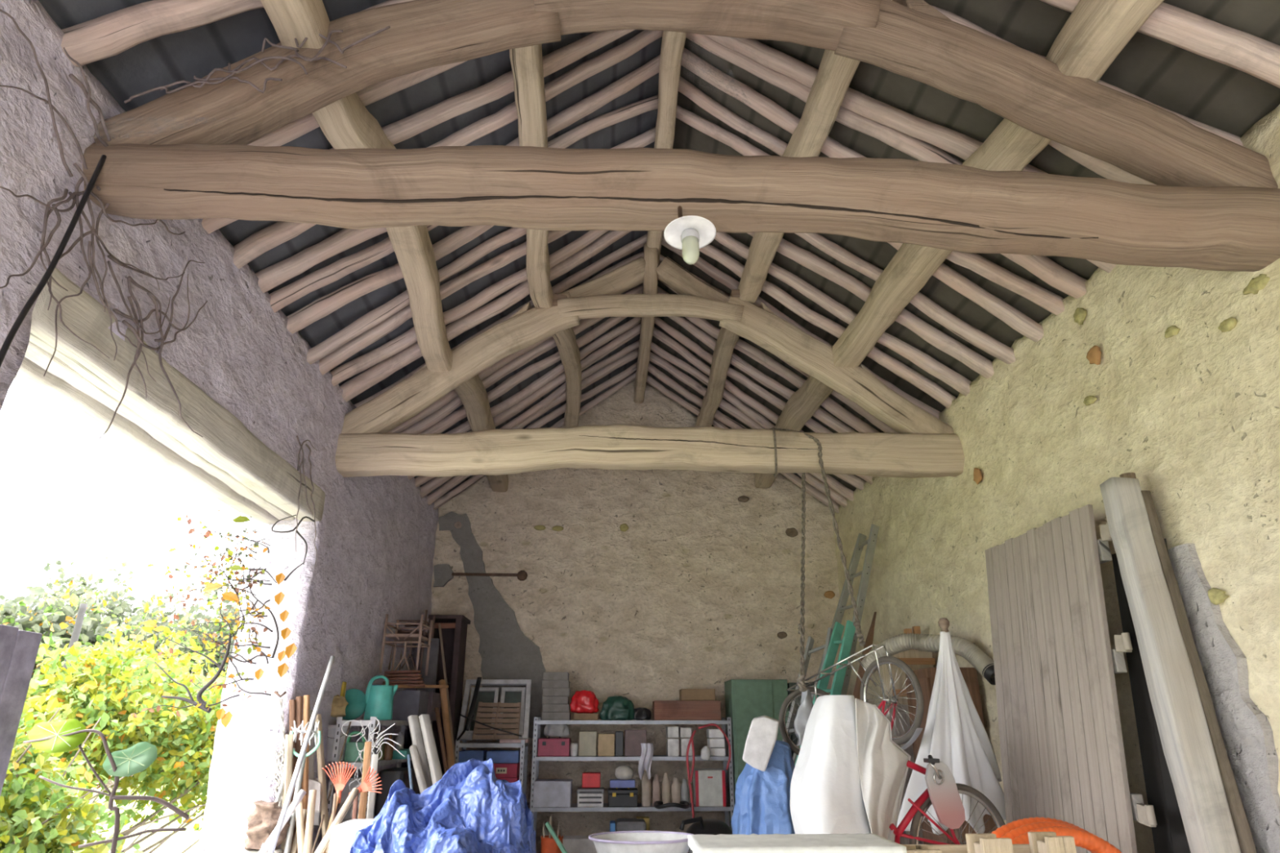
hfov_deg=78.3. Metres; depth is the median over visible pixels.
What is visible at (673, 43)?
ridge beam
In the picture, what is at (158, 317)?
vine
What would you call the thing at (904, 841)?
tall cabinet
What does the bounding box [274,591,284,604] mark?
leaf
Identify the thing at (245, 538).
vine
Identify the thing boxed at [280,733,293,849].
upright lath
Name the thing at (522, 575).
rod
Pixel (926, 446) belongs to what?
roof truss
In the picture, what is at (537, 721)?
steel shelf
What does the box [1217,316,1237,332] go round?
stone
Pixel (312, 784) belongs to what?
shovel
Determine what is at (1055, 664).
plank door
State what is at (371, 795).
upright lath
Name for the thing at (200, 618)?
tree
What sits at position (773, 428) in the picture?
rope loop
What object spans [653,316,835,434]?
rafter
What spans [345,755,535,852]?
tarpaulin
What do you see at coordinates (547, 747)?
tool case
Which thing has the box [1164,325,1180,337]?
stone
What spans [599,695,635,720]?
bag
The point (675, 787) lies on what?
bottle
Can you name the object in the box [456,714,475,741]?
strap
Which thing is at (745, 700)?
tall cabinet
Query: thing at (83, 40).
rafter
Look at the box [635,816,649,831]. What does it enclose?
box
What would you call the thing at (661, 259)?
rafter
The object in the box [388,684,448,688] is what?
plank
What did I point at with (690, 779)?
hose
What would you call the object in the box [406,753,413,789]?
tube
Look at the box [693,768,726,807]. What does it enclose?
box
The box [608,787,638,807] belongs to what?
tool case
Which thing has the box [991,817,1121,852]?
hose
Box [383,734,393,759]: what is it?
bottle
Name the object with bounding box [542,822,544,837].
stick
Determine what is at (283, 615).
leaf
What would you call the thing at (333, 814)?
wooden stake
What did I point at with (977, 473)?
stone
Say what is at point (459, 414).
rafter
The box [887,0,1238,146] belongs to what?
rafter
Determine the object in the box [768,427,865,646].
rope
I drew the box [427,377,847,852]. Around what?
wall
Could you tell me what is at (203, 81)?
vine
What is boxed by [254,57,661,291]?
rafter
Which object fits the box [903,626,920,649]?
wooden post
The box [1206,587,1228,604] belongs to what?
stone
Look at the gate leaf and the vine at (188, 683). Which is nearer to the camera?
the gate leaf
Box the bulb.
[681,235,699,264]
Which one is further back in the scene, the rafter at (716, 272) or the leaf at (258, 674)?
the rafter at (716, 272)
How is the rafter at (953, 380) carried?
on the purlin at (835, 74)
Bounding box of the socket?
[336,790,342,803]
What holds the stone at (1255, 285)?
attached to the wall at (1193, 413)
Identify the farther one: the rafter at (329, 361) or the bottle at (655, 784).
the bottle at (655, 784)
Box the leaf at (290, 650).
[284,643,297,658]
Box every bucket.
[328,724,351,761]
[540,835,563,852]
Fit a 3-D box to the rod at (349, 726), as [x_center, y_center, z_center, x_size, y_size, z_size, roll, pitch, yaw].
[-1.907,2.540,4.508,0.016,1.598,1.843,4,-21,-10]
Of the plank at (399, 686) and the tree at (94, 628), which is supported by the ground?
the tree at (94, 628)
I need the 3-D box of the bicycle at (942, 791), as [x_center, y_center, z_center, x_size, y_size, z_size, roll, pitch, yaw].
[1.633,2.299,4.029,0.805,1.143,0.266,6,-21,-15]
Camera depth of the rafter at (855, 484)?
8.69 m
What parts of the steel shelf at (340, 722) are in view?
post, post, post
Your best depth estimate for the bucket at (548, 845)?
6.80 m
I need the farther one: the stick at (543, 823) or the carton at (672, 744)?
the carton at (672, 744)
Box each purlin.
[260,0,508,493]
[509,45,581,426]
[693,0,887,427]
[754,0,1159,488]
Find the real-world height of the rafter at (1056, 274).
1.890 m
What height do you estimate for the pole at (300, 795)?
1.230 m
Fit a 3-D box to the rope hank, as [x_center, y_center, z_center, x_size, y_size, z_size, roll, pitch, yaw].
[-2.238,1.999,4.868,0.204,0.684,0.060,-9,-23,23]
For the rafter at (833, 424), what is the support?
on the purlin at (1095, 32)
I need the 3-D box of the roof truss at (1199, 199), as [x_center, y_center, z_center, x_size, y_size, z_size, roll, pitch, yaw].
[0.246,-1.667,3.480,5.071,2.033,0.340,1,-21,-2]
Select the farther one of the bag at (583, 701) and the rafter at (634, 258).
the bag at (583, 701)
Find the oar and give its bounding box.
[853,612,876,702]
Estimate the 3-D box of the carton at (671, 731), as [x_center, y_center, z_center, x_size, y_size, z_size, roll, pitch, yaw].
[0.334,3.146,8.092,0.113,0.104,0.200,1,-21,-2]
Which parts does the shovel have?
handle, blade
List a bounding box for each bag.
[312,777,320,825]
[570,690,598,713]
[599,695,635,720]
[794,690,812,746]
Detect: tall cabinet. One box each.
[724,679,791,829]
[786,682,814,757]
[876,704,924,844]
[905,667,997,844]
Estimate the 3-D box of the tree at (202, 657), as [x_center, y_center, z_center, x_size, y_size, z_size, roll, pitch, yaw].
[-13.170,7.823,21.268,4.305,3.645,3.617,12,-24,-29]
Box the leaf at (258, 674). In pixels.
[254,668,263,679]
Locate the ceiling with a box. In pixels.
[37,0,1279,507]
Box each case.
[537,736,570,756]
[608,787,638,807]
[614,731,623,756]
[615,818,646,831]
[624,729,646,756]
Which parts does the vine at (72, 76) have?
stem, stem, stem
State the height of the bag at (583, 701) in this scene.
0.231 m
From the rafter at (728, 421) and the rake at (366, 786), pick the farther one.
the rafter at (728, 421)
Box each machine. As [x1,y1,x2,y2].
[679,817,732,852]
[789,694,871,834]
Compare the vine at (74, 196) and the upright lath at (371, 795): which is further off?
the upright lath at (371, 795)
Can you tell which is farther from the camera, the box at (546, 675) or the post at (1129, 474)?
the box at (546, 675)
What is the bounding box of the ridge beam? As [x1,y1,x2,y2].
[634,32,685,403]
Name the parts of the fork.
handle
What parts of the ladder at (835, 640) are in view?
rail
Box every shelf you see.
[321,716,431,839]
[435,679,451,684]
[454,740,528,795]
[528,717,733,838]
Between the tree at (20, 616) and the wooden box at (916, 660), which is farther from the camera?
the tree at (20, 616)
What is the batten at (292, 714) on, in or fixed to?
on the floor
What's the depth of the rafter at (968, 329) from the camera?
5.42 m
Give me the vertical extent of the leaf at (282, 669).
0.089 m
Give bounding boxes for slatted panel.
[471,702,520,740]
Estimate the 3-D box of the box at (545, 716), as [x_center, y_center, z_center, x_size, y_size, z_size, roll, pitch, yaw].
[-0.868,3.015,8.173,0.282,0.076,0.280,1,-21,-2]
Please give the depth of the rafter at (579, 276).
6.81 m
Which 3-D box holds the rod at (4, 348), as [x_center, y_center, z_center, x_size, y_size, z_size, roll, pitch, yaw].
[-2.034,-0.449,2.661,0.023,1.354,0.273,3,-21,-9]
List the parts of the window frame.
sash, pane, sash, pane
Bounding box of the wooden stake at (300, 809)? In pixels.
[296,801,304,852]
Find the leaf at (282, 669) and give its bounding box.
[277,662,288,677]
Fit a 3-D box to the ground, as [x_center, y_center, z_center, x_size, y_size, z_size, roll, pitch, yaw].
[-25.260,9.967,21.842,43.550,0.419,100.000,1,-21,-2]
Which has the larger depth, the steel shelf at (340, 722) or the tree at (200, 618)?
the tree at (200, 618)
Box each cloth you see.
[543,724,570,737]
[638,743,653,779]
[855,697,911,841]
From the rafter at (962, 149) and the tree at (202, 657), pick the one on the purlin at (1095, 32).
the rafter at (962, 149)
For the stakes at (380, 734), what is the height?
0.622 m
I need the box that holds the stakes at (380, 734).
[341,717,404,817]
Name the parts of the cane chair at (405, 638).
leg, leg, seat, rail, rail, leg, leg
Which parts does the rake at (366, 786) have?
handle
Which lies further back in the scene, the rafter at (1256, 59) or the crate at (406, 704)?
the crate at (406, 704)
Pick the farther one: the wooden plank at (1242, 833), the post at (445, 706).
the post at (445, 706)
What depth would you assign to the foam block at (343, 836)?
4.22 m
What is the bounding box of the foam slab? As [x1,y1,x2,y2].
[742,715,778,771]
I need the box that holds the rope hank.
[273,691,286,804]
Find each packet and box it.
[706,728,724,737]
[706,737,724,747]
[709,747,725,756]
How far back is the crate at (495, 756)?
7.67 m
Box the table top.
[688,833,906,852]
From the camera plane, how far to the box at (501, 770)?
7.63 m
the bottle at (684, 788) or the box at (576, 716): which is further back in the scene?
the box at (576, 716)
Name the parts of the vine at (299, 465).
stem, stem, stem, stem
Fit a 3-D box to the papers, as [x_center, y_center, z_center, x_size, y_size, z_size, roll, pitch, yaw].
[-1.250,3.134,7.833,0.279,0.033,0.200,1,-21,-2]
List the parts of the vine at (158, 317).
stem, stem, stem, stem, stem, stem, stem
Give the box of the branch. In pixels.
[22,719,189,852]
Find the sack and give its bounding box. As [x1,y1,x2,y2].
[243,800,287,849]
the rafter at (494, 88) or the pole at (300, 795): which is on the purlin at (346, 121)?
the rafter at (494, 88)
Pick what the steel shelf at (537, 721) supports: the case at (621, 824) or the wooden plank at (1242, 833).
the case at (621, 824)
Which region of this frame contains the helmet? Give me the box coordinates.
[614,764,633,780]
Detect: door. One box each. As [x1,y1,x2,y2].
[985,504,1157,852]
[1111,538,1190,852]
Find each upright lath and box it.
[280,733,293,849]
[308,710,314,852]
[315,714,329,852]
[357,742,373,818]
[365,754,377,818]
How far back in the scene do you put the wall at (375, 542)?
4.78 m
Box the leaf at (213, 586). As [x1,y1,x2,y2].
[201,582,222,592]
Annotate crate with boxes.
[391,690,428,720]
[426,692,440,720]
[458,750,487,763]
[486,750,520,763]
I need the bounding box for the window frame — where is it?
[457,680,531,740]
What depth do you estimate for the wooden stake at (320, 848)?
4.43 m
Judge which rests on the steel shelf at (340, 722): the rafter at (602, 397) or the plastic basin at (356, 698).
the plastic basin at (356, 698)
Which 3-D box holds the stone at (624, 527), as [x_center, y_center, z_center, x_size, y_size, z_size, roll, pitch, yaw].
[-0.188,1.204,9.349,0.107,0.098,0.044,1,-21,-2]
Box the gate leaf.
[0,624,42,795]
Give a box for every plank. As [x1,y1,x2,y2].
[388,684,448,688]
[408,715,434,793]
[408,745,424,781]
[418,714,444,795]
[1141,489,1256,852]
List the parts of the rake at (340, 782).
handle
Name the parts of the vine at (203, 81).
stem, stem, stem, stem, stem, stem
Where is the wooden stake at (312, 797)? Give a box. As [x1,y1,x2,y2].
[302,788,316,852]
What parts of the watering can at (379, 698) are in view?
handle, spout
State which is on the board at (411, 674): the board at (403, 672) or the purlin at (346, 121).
the board at (403, 672)
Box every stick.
[438,623,457,774]
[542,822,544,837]
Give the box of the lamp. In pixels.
[663,207,715,264]
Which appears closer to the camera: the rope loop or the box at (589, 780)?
the rope loop
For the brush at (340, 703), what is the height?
0.152 m
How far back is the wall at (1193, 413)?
4.15 m
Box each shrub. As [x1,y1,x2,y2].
[0,679,156,852]
[17,625,228,852]
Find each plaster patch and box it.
[432,563,452,587]
[438,511,546,739]
[1168,546,1279,852]
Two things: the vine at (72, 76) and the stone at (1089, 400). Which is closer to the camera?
the vine at (72, 76)
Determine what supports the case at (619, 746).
on the steel shelf at (537, 721)
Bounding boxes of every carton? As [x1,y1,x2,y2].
[338,681,346,716]
[578,731,596,756]
[597,733,614,756]
[666,726,679,737]
[666,737,679,756]
[678,727,691,737]
[679,737,692,756]
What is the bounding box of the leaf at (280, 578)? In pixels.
[275,573,285,584]
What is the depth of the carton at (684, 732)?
8.01 m
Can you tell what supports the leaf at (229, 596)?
attached to the vine at (188, 683)
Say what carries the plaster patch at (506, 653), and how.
attached to the wall at (700, 588)
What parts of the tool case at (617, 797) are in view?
lid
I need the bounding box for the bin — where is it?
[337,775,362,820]
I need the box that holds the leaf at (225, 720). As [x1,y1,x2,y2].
[221,711,232,728]
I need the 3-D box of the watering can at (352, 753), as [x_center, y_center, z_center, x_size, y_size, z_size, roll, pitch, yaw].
[-2.103,2.364,5.817,0.148,0.207,0.148,1,-21,-2]
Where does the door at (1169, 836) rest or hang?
in the wall at (1193, 413)
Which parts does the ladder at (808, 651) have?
rail, rail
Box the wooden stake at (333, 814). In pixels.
[327,793,337,852]
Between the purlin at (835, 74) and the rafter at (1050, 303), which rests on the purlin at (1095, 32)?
the rafter at (1050, 303)
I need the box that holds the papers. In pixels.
[499,738,529,742]
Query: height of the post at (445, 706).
1.951 m
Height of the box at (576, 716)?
0.066 m
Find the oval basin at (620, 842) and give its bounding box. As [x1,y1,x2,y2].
[588,831,693,852]
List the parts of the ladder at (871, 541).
rail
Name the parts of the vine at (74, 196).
stem, stem, stem, stem, stem, stem, stem, stem, stem, stem, stem, stem, stem, stem, stem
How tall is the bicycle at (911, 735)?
1.043 m
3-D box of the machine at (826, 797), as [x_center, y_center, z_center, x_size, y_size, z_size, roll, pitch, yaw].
[1.155,2.286,4.067,0.661,1.693,0.552,1,-21,-2]
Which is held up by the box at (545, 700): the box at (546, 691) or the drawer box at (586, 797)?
the box at (546, 691)
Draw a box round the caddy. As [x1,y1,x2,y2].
[392,749,411,759]
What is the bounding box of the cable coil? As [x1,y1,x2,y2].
[653,800,689,808]
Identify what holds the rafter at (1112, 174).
on the purlin at (1095, 32)
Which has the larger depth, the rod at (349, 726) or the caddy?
the caddy
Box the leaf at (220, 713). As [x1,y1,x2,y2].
[216,707,226,719]
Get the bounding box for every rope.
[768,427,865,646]
[796,473,807,692]
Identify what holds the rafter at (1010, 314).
on the purlin at (1095, 32)
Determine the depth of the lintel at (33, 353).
3.75 m
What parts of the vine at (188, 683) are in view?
stem, stem, stem, stem, stem, stem, stem, stem, stem, stem, stem, stem, stem, stem, stem, stem, stem, stem, stem, stem, stem, stem, stem, stem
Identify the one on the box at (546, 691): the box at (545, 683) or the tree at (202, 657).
the box at (545, 683)
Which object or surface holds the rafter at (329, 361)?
on the purlin at (346, 121)
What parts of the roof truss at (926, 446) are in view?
king post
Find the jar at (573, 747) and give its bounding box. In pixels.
[569,743,577,756]
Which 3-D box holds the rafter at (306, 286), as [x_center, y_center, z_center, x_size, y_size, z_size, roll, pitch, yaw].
[-1.072,-1.492,5.051,2.513,1.855,0.152,1,-21,-3]
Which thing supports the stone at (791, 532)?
attached to the wall at (700, 588)
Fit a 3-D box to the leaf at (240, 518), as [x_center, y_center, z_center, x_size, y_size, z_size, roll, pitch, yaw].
[-2.409,0.568,4.699,0.153,0.085,0.037,1,-21,-2]
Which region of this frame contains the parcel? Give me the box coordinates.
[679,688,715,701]
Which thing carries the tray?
on the tool case at (617, 797)
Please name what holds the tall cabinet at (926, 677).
on the floor
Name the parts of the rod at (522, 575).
rod, plate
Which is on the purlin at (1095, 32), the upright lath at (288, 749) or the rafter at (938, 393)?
the rafter at (938, 393)
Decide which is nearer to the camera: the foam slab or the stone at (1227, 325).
the stone at (1227, 325)
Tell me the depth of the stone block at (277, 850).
4.52 m
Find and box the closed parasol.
[897,617,1005,844]
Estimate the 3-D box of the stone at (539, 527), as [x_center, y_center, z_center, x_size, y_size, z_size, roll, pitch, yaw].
[-1.187,1.200,9.306,0.143,0.062,0.044,1,-21,-2]
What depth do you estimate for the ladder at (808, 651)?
6.89 m
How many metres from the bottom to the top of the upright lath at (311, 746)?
1.659 m
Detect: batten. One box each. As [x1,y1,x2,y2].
[288,699,296,852]
[293,696,302,852]
[302,694,309,834]
[435,706,450,784]
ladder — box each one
[782,627,832,741]
[792,524,879,766]
[794,620,855,768]
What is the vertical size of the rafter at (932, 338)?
1.907 m
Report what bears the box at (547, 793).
on the steel shelf at (537, 721)
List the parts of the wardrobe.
rail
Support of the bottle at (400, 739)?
on the caddy
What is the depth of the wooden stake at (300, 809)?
4.53 m
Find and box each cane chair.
[378,614,432,675]
[397,609,435,670]
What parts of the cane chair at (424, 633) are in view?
seat, rail, leg, leg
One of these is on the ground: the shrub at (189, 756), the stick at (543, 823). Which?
the shrub at (189, 756)
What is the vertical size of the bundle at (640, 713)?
0.126 m
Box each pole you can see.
[62,603,88,694]
[257,789,306,852]
[267,655,335,852]
[274,747,295,804]
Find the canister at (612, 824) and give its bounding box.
[609,821,615,831]
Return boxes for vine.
[0,8,184,382]
[62,47,185,235]
[97,259,207,440]
[124,25,390,103]
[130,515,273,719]
[173,506,270,625]
[295,435,316,565]
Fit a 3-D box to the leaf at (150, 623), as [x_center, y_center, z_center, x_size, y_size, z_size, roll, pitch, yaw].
[-2.812,1.131,4.470,0.122,0.067,0.028,1,-21,-2]
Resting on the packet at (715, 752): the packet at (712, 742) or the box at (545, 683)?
the packet at (712, 742)
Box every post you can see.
[439,680,455,779]
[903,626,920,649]
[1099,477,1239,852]
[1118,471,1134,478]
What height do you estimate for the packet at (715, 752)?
0.078 m
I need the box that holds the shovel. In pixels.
[290,779,320,852]
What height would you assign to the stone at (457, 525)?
0.124 m
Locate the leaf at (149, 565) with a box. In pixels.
[137,564,154,574]
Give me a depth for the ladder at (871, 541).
7.52 m
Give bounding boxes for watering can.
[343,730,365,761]
[364,675,398,719]
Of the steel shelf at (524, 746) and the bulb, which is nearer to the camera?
the bulb
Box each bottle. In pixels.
[376,736,385,759]
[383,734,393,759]
[395,732,404,748]
[641,771,650,806]
[652,774,660,806]
[662,773,671,804]
[671,777,680,804]
[680,779,688,802]
[700,746,711,759]
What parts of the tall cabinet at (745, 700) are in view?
door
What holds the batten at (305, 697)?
on the floor
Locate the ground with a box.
[66,744,210,852]
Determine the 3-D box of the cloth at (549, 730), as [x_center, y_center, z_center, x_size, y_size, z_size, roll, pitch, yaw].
[-0.857,3.109,8.068,0.266,0.151,0.191,6,-22,-16]
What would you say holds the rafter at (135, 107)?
on the purlin at (346, 121)
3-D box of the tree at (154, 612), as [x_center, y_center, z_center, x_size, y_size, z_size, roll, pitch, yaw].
[-21.935,11.926,37.776,8.491,7.608,7.204,4,-21,-11]
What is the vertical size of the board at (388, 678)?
0.025 m
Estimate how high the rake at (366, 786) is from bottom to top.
1.336 m
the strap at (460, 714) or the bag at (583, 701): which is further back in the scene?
the bag at (583, 701)
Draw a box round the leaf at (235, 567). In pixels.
[219,564,243,576]
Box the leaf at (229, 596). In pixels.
[212,591,239,602]
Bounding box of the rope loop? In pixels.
[771,427,777,477]
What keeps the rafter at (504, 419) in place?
on the purlin at (346, 121)
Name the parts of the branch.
stem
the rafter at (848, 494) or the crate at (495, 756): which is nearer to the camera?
the crate at (495, 756)
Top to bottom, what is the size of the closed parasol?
2.258 m
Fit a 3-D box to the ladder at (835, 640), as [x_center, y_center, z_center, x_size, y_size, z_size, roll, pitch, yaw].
[1.320,2.737,6.174,1.158,2.425,0.365,10,-23,-24]
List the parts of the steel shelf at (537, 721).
post, post, post, post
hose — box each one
[686,724,731,818]
[861,632,995,684]
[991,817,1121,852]
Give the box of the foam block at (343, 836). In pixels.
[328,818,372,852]
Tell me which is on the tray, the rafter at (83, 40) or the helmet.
the helmet
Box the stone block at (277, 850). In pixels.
[235,847,284,852]
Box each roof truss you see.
[91,0,1279,268]
[338,244,962,479]
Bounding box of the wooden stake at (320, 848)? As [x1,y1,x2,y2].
[313,787,359,852]
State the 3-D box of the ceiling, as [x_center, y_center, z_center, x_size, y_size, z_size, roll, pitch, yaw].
[0.220,-1.803,4.112,5.925,2.212,13.200,1,-21,-2]
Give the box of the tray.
[609,779,635,787]
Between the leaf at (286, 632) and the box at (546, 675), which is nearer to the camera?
the leaf at (286, 632)
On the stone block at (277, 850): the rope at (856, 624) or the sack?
the sack
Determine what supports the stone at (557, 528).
attached to the wall at (700, 588)
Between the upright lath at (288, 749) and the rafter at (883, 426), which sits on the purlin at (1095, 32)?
the rafter at (883, 426)
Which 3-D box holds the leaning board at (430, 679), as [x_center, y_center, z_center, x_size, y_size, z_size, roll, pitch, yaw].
[-2.086,3.222,7.425,0.171,2.366,0.030,1,-21,-2]
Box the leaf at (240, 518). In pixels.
[223,515,250,528]
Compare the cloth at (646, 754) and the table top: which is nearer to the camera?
the table top
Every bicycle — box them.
[778,644,924,755]
[888,755,1005,844]
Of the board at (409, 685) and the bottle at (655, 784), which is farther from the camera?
the bottle at (655, 784)
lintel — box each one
[13,357,279,525]
[23,342,296,519]
[30,270,322,522]
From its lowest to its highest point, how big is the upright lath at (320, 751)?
1.636 m
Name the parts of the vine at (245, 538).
stem, stem, stem, stem, stem, stem, stem, stem, stem, stem, stem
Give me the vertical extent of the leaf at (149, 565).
0.066 m
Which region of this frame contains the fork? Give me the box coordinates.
[284,720,320,852]
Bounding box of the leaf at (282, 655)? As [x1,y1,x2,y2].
[277,650,285,662]
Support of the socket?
attached to the rake at (340, 782)
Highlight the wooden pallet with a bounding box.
[902,831,1076,852]
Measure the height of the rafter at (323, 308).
1.864 m
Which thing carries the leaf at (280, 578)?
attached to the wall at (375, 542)
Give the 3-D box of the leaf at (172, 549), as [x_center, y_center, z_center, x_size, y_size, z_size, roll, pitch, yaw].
[-2.773,0.749,4.617,0.094,0.077,0.017,1,-21,-2]
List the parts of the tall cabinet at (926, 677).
door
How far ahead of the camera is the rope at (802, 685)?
5.67 m
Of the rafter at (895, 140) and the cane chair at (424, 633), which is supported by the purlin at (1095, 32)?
the rafter at (895, 140)
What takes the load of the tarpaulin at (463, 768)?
on the box
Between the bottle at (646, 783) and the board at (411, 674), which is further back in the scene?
the bottle at (646, 783)
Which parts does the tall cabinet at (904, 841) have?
door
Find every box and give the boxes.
[373,767,415,817]
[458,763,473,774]
[491,762,519,777]
[497,776,519,783]
[533,779,572,808]
[542,671,568,679]
[542,680,569,688]
[542,688,570,697]
[542,696,568,704]
[542,704,569,712]
[542,712,570,720]
[573,713,598,719]
[577,786,604,807]
[582,772,600,787]
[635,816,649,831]
[652,700,720,720]
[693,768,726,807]
[878,649,935,705]
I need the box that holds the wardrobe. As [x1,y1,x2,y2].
[426,614,470,786]
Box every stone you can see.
[454,521,462,528]
[533,524,546,530]
[551,525,563,531]
[619,523,628,531]
[737,496,749,502]
[777,631,786,639]
[785,528,798,537]
[823,591,835,599]
[973,467,982,484]
[1073,307,1084,324]
[1083,395,1097,405]
[1086,345,1101,364]
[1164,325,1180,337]
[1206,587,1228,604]
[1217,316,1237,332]
[1243,274,1270,294]
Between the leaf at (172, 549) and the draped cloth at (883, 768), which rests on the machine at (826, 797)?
the draped cloth at (883, 768)
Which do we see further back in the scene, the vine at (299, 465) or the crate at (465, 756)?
the crate at (465, 756)
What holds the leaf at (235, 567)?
attached to the vine at (188, 683)
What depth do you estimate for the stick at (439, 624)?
7.21 m
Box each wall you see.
[0,0,436,852]
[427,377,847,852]
[833,98,1279,852]
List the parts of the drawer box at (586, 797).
lid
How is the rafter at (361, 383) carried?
on the purlin at (346, 121)
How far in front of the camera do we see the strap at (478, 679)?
7.87 m
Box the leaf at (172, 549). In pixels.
[158,547,177,560]
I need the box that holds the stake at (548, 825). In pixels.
[545,822,567,852]
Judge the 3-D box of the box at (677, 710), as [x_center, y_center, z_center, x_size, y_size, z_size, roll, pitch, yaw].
[0.487,2.991,8.275,0.692,0.190,0.300,1,-21,-2]
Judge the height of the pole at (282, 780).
1.438 m
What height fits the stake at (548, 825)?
0.799 m
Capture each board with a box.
[382,680,423,684]
[382,684,425,687]
[383,677,422,680]
[384,670,420,674]
[384,673,422,677]
[410,638,439,786]
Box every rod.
[0,155,104,367]
[311,720,351,852]
[451,570,527,581]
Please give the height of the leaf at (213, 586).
0.106 m
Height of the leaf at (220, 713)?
0.073 m
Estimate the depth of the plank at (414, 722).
5.46 m
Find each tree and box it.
[0,584,176,734]
[0,590,109,734]
[32,557,213,653]
[71,646,214,789]
[113,591,225,673]
[162,586,239,680]
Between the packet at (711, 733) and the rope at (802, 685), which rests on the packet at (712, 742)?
the packet at (711, 733)
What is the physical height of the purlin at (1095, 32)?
0.355 m
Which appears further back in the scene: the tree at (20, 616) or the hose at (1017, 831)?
the tree at (20, 616)
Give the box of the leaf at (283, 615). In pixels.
[280,609,288,622]
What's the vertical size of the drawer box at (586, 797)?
0.163 m
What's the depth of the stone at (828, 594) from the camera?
9.15 m
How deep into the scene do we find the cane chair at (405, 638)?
6.99 m
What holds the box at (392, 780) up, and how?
on the steel shelf at (340, 722)
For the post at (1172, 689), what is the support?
on the floor
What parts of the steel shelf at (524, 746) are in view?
post, post, post, post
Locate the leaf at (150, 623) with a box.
[133,619,157,631]
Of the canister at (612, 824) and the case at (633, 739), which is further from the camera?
the case at (633, 739)
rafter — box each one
[59,0,263,62]
[127,0,413,112]
[203,31,631,231]
[232,31,662,267]
[244,68,444,145]
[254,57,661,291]
[271,92,657,311]
[287,124,654,333]
[309,228,528,357]
[318,228,565,373]
[332,231,604,389]
[343,232,623,401]
[355,235,645,407]
[382,293,622,435]
[394,284,643,435]
[408,322,640,480]
[414,339,639,486]
[418,315,627,434]
[422,347,639,497]
[426,361,638,506]
[431,371,636,511]
[443,316,641,433]
[564,251,644,291]
[647,375,840,516]
[648,363,848,509]
[649,350,854,502]
[650,340,866,493]
[651,326,875,486]
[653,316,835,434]
[657,287,879,434]
[659,255,710,284]
[661,232,942,420]
[668,316,857,434]
[671,147,1013,365]
[675,105,1037,336]
[679,78,1062,315]
[682,46,1086,297]
[684,34,1114,269]
[698,244,961,410]
[700,35,1041,173]
[715,231,977,400]
[753,232,996,386]
[777,356,900,435]
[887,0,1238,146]
[999,115,1138,180]
[1051,0,1279,88]
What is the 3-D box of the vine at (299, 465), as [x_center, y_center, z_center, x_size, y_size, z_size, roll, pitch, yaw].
[-2.183,0.489,5.154,0.029,0.759,0.602,1,-21,-2]
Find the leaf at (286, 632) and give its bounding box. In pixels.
[280,627,291,639]
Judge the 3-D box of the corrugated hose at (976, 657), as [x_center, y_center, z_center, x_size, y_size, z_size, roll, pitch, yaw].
[2.130,1.707,5.771,0.217,0.398,1.116,16,-26,-36]
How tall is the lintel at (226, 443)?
0.259 m
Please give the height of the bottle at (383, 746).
0.168 m
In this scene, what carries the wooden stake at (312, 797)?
on the floor
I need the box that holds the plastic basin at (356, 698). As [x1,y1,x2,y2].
[342,688,365,720]
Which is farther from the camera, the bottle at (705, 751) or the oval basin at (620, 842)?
the bottle at (705, 751)
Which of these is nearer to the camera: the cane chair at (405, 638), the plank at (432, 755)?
the plank at (432, 755)
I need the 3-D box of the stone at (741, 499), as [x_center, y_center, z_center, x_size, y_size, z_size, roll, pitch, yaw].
[1.254,0.884,9.535,0.143,0.076,0.044,1,-21,-2]
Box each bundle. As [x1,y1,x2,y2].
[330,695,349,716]
[633,707,651,720]
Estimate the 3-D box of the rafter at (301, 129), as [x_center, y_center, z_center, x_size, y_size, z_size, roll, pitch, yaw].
[-1.018,-1.840,4.036,2.546,1.879,0.138,3,-21,-7]
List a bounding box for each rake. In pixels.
[322,761,356,852]
[348,766,382,819]
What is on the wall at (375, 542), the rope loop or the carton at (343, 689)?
the carton at (343, 689)
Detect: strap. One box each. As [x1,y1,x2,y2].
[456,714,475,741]
[459,714,521,737]
[463,677,481,731]
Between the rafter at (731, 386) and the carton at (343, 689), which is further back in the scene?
the rafter at (731, 386)
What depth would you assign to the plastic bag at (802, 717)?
5.59 m
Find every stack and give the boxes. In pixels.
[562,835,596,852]
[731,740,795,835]

